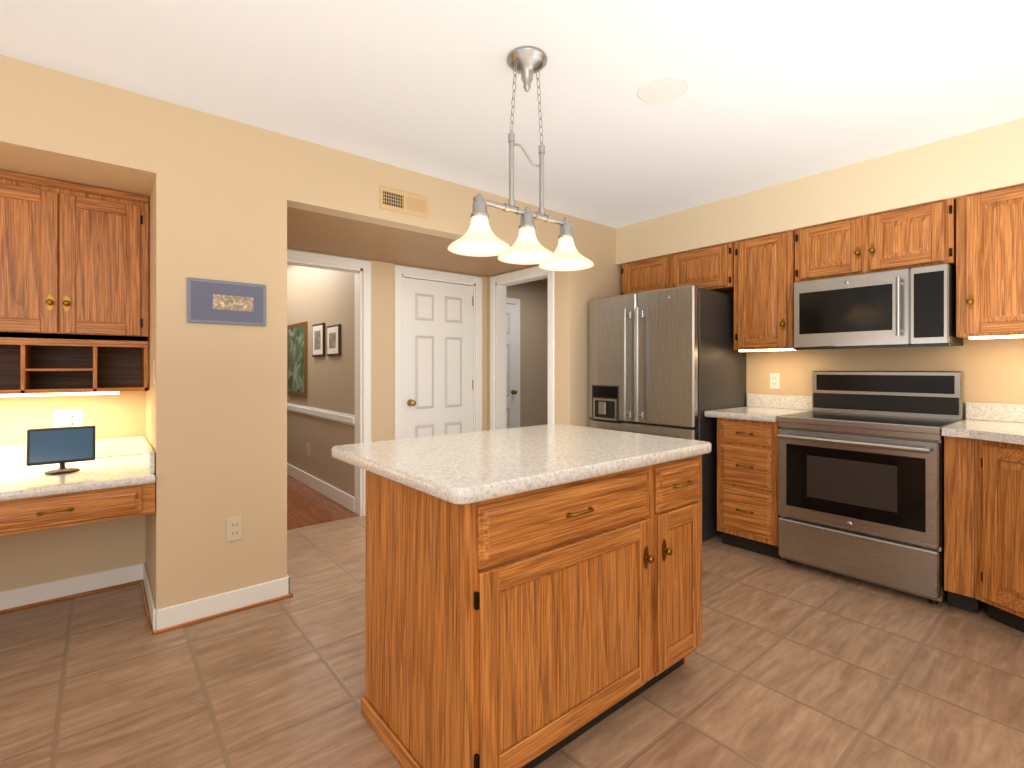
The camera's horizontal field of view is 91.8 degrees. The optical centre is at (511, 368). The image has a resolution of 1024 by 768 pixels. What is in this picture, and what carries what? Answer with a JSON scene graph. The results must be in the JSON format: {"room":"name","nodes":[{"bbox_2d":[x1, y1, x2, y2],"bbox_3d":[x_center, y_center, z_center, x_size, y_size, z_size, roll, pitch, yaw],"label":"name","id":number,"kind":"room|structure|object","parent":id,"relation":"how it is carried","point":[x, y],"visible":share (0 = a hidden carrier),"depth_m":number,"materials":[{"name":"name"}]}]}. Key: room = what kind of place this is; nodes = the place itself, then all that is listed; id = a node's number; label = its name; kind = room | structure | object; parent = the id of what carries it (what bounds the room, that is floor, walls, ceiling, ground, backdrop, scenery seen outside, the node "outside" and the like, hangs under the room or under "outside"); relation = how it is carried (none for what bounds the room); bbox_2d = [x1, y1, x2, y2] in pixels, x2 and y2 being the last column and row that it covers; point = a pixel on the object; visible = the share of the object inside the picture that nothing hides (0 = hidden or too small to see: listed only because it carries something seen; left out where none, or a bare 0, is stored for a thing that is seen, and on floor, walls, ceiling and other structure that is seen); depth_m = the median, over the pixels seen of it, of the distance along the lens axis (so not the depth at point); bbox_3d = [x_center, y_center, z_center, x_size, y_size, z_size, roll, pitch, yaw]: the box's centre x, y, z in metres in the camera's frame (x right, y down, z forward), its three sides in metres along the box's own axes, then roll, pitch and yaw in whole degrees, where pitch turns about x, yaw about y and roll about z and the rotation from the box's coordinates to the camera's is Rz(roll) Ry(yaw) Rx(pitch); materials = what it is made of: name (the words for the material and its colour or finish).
{"room":"kitchen","nodes":[
{"label":"kitchen","id":0,"kind":"room"},
{"bbox_2d":[287,475,358,529],"bbox_3d":[-2.876,1.206,5.349,0.878,0.004,4.060,0,0,-40],"label":"floor","id":1,"kind":"structure","parent":0,"point":[307,505],"depth_m":4.26,"materials":[{"name":"brown wood"}]},
{"bbox_2d":[287,207,538,276],"bbox_3d":[-0.758,-1.062,3.792,2.153,0.340,1.000,0,0,-40],"label":"ceiling","id":2,"kind":"structure","parent":0,"point":[310,231],"depth_m":3.58,"materials":[{"name":"brown paint"}]},
{"bbox_2d":[0,516,1023,767],"bbox_3d":[0.593,1.258,1.639,9.300,0.100,8.200,0,0,-40],"label":"floor","id":3,"kind":"structure","parent":0,"point":[794,664],"depth_m":1.90,"materials":[{"name":"brown tile"}]},
{"bbox_2d":[332,424,711,767],"bbox_3d":[0.061,0.751,1.917,1.215,0.914,0.893,0,0,-40],"label":"kitchen island","id":4,"kind":"object","parent":3,"relation":"on","point":[533,596],"visible":1,"depth_m":1.50,"materials":[{"name":"brown wood"}]},
{"bbox_2d":[589,285,745,540],"bbox_3d":[1.195,0.320,3.943,0.827,1.775,0.950,0,0,-40],"label":"refrigerator","id":5,"kind":"object","parent":3,"relation":"on","point":[669,362],"visible":0.73,"depth_m":3.59,"materials":[{"name":"grey metal"}]},
{"bbox_2d":[717,418,783,559],"bbox_3d":[1.753,0.771,3.424,0.630,0.874,0.397,0,0,-40],"label":"base cabinet","id":6,"kind":"object","parent":3,"relation":"on","point":[747,452],"depth_m":3.21,"materials":[{"name":"brown wood"}]},
{"bbox_2d":[704,406,811,421],"bbox_3d":[1.723,0.314,3.443,0.651,0.040,0.473,0,0,-40],"label":"countertop","id":7,"kind":"structure","parent":6,"relation":"on","point":[749,413],"depth_m":3.30,"materials":[{"name":"beige stone"}]},
{"bbox_2d":[776,371,963,604],"bbox_3d":[2.095,0.613,2.938,0.707,1.190,0.774,0,0,-40],"label":"range","id":8,"kind":"object","parent":3,"relation":"on","point":[860,475],"visible":0.9,"depth_m":2.78,"materials":[{"name":"silver metal"}]},
{"bbox_2d":[952,450,1023,632],"bbox_3d":[2.337,0.771,1.900,0.485,0.874,0.890,0,0,-40],"label":"base cabinet","id":9,"kind":"object","parent":3,"relation":"on","point":[983,502],"depth_m":2.32,"materials":[{"name":"brown wood"}]},
{"bbox_2d":[942,418,1023,457],"bbox_3d":[2.516,0.314,2.082,1.168,0.040,1.071,0,0,-40],"label":"countertop","id":10,"kind":"structure","parent":9,"relation":"on","point":[970,435],"depth_m":2.38,"materials":[{"name":"beige stone"}]},
{"bbox_2d":[0,55,1023,610],"bbox_3d":[-0.402,-0.012,2.762,9.440,2.440,11.440,0,0,-40],"label":"wall","id":11,"kind":"structure","parent":0,"point":[216,423],"depth_m":2.60,"materials":[{"name":"beige paint"}]},
{"bbox_2d":[54,409,82,427],"bbox_3d":[-2.324,0.275,2.602,0.115,0.115,0.034,0,0,-40],"label":"outlet","id":12,"kind":"object","parent":11,"relation":"attached to","point":[69,418],"visible":0.79,"depth_m":2.60,"materials":[{"name":"white plastic"}]},
{"bbox_2d":[0,170,148,396],"bbox_3d":[-2.598,-0.379,2.155,1.635,1.022,0.366,0,0,-40],"label":"upper cabinet","id":13,"kind":"object","parent":11,"relation":"attached to","point":[74,288],"visible":1,"depth_m":2.41,"materials":[{"name":"brown wood"}]},
{"bbox_2d":[0,436,155,536],"bbox_3d":[-2.467,0.521,1.996,1.635,0.277,0.777,0,0,-40],"label":"desk","id":14,"kind":"object","parent":11,"relation":"attached to","point":[115,478],"visible":1,"depth_m":2.16,"materials":[{"name":"wood"}]},
{"bbox_2d":[26,426,95,474],"bbox_3d":[-2.092,0.378,2.310,0.236,0.207,0.124,0,0,-40],"label":"monitor","id":15,"kind":"object","parent":14,"relation":"on","point":[62,446],"visible":1,"depth_m":2.29,"materials":[{"name":"black plastic"}]},
{"bbox_2d":[0,403,354,634],"bbox_3d":[-2.798,0.800,4.658,4.530,0.815,5.224,0,0,-40],"label":"baseboard","id":16,"kind":"structure","parent":11,"relation":"attached to","point":[166,619],"depth_m":2.56,"materials":[{"name":"white wood"}]},
{"bbox_2d":[187,277,265,325],"bbox_3d":[-1.399,-0.322,2.446,0.342,0.212,0.013,0,0,-40],"label":"framed picture","id":17,"kind":"object","parent":11,"relation":"attached to","point":[209,301],"visible":1,"depth_m":2.43,"materials":[{"name":"grey"}]},
{"bbox_2d":[227,516,242,541],"bbox_3d":[-1.378,0.798,2.467,0.070,0.115,0.008,0,0,-40],"label":"outlet","id":18,"kind":"object","parent":11,"relation":"attached to","point":[234,528],"depth_m":2.46,"materials":[{"name":"beige plastic"}]},
{"bbox_2d":[287,321,306,396],"bbox_3d":[-2.317,-0.095,5.345,0.020,0.786,0.640,0,0,-40],"label":"framed picture","id":19,"kind":"object","parent":11,"relation":"attached to","point":[296,359],"visible":1,"depth_m":5.29,"materials":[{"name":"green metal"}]},
{"bbox_2d":[307,444,309,454],"bbox_3d":[-2.085,0.830,5.076,0.008,0.115,0.070,0,0,-40],"label":"outlet","id":20,"kind":"object","parent":11,"relation":"attached to","point":[308,449],"visible":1,"depth_m":5.06,"materials":[{"name":"beige plastic"}]},
{"bbox_2d":[312,323,324,356],"bbox_3d":[-1.876,-0.275,4.814,0.021,0.326,0.320,0,0,-40],"label":"framed picture","id":21,"kind":"object","parent":11,"relation":"attached to","point":[318,340],"visible":1,"depth_m":4.78,"materials":[{"name":"white paper"}]},
{"bbox_2d":[287,249,370,515],"bbox_3d":[-1.568,0.163,3.837,0.955,2.090,0.138,0,0,-40],"label":"trim","id":22,"kind":"structure","parent":11,"relation":"attached to","point":[363,354],"depth_m":4.06,"materials":[{"name":"white wood"}]},
{"bbox_2d":[327,324,340,355],"bbox_3d":[-1.618,-0.255,4.502,0.021,0.286,0.310,0,0,-40],"label":"framed picture","id":23,"kind":"object","parent":11,"relation":"attached to","point":[334,340],"visible":0.98,"depth_m":4.46,"materials":[{"name":"white paper"}]},
{"bbox_2d":[380,186,427,217],"bbox_3d":[-0.661,-1.022,3.061,0.327,0.134,0.008,0,0,-40],"label":"air vent grille","id":24,"kind":"object","parent":11,"relation":"attached to","point":[391,199],"visible":1,"depth_m":3.05,"materials":[{"name":"beige metal"}]},
{"bbox_2d":[403,277,472,438],"bbox_3d":[-0.648,0.207,4.526,0.743,1.990,0.104,0,0,-40],"label":"closet door","id":25,"kind":"structure","parent":11,"relation":"attached to","point":[437,358],"depth_m":4.52,"materials":[{"name":"white wood"}]},
{"bbox_2d":[394,265,481,439],"bbox_3d":[-0.685,0.163,4.569,0.921,2.090,0.138,0,0,-40],"label":"trim","id":26,"kind":"structure","parent":11,"relation":"attached to","point":[400,271],"depth_m":4.40,"materials":[{"name":"white wood"}]},
{"bbox_2d":[506,304,516,428],"bbox_3d":[-0.218,0.197,6.081,0.762,2.010,0.104,0,0,-40],"label":"door","id":27,"kind":"structure","parent":11,"relation":"attached to","point":[511,365],"depth_m":6.28,"materials":[{"name":"white wood"}]},
{"bbox_2d":[490,266,553,429],"bbox_3d":[0.117,0.163,4.504,0.138,2.090,0.877,0,0,-40],"label":"trim","id":28,"kind":"structure","parent":11,"relation":"attached to","point":[501,300],"depth_m":4.75,"materials":[{"name":"white wood"}]},
{"bbox_2d":[621,242,732,294],"bbox_3d":[1.398,-0.752,4.071,0.349,0.320,0.990,0,0,-40],"label":"upper cabinet","id":29,"kind":"object","parent":11,"relation":"attached to","point":[709,268],"depth_m":3.86,"materials":[{"name":"brown wood"}]},
{"bbox_2d":[729,230,793,351],"bbox_3d":[1.848,-0.522,3.528,0.349,0.780,0.400,0,0,-40],"label":"upper cabinet","id":30,"kind":"object","parent":11,"relation":"attached to","point":[763,286],"depth_m":3.40,"materials":[{"name":"brown wood"}]},
{"bbox_2d":[770,373,779,388],"bbox_3d":[1.948,0.094,3.680,0.008,0.115,0.070,0,0,-40],"label":"outlet","id":31,"kind":"object","parent":11,"relation":"attached to","point":[774,380],"visible":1,"depth_m":3.68,"materials":[{"name":"white plastic"}]},
{"bbox_2d":[793,197,956,283],"bbox_3d":[2.234,-0.740,3.063,0.349,0.345,0.790,0,0,-40],"label":"upper cabinet","id":32,"kind":"object","parent":11,"relation":"attached to","point":[921,235],"depth_m":2.90,"materials":[{"name":"brown wood"}]},
{"bbox_2d":[793,263,962,349],"bbox_3d":[2.193,-0.336,3.020,0.467,0.436,0.762,0,0,-40],"label":"microwave","id":33,"kind":"object","parent":11,"relation":"attached to","point":[912,307],"visible":1,"depth_m":2.85,"materials":[{"name":"silver metal"}]},
{"bbox_2d":[953,184,1023,338],"bbox_3d":[2.777,-0.540,2.407,0.349,0.745,0.894,0,0,-40],"label":"upper cabinet","id":34,"kind":"object","parent":11,"relation":"attached to","point":[976,240],"depth_m":2.54,"materials":[{"name":"brown wood"}]},
{"bbox_2d":[0,0,1023,227],"bbox_3d":[-1.281,-1.280,2.099,7.000,0.105,11.300,0,0,-40],"label":"ceiling","id":35,"kind":"structure","parent":0,"point":[650,109],"depth_m":2.10,"materials":[{"name":"white paint"}]},
{"bbox_2d":[448,46,593,270],"bbox_3d":[0.056,-0.834,1.973,0.689,0.796,0.235,0,0,-40],"label":"pendant light fixture","id":36,"kind":"object","parent":35,"relation":"hanging from","point":[479,238],"visible":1,"depth_m":1.94,"materials":[{"name":"silver metal"}]},
{"bbox_2d":[747,394,1023,421],"bbox_3d":[2.555,0.245,2.929,0.026,0.098,2.326,0,0,-40],"label":"backsplash","id":37,"kind":"structure","parent":0,"relation":"attached to","point":[991,412],"depth_m":2.83,"materials":[{"name":"beige stone"}]}
]}

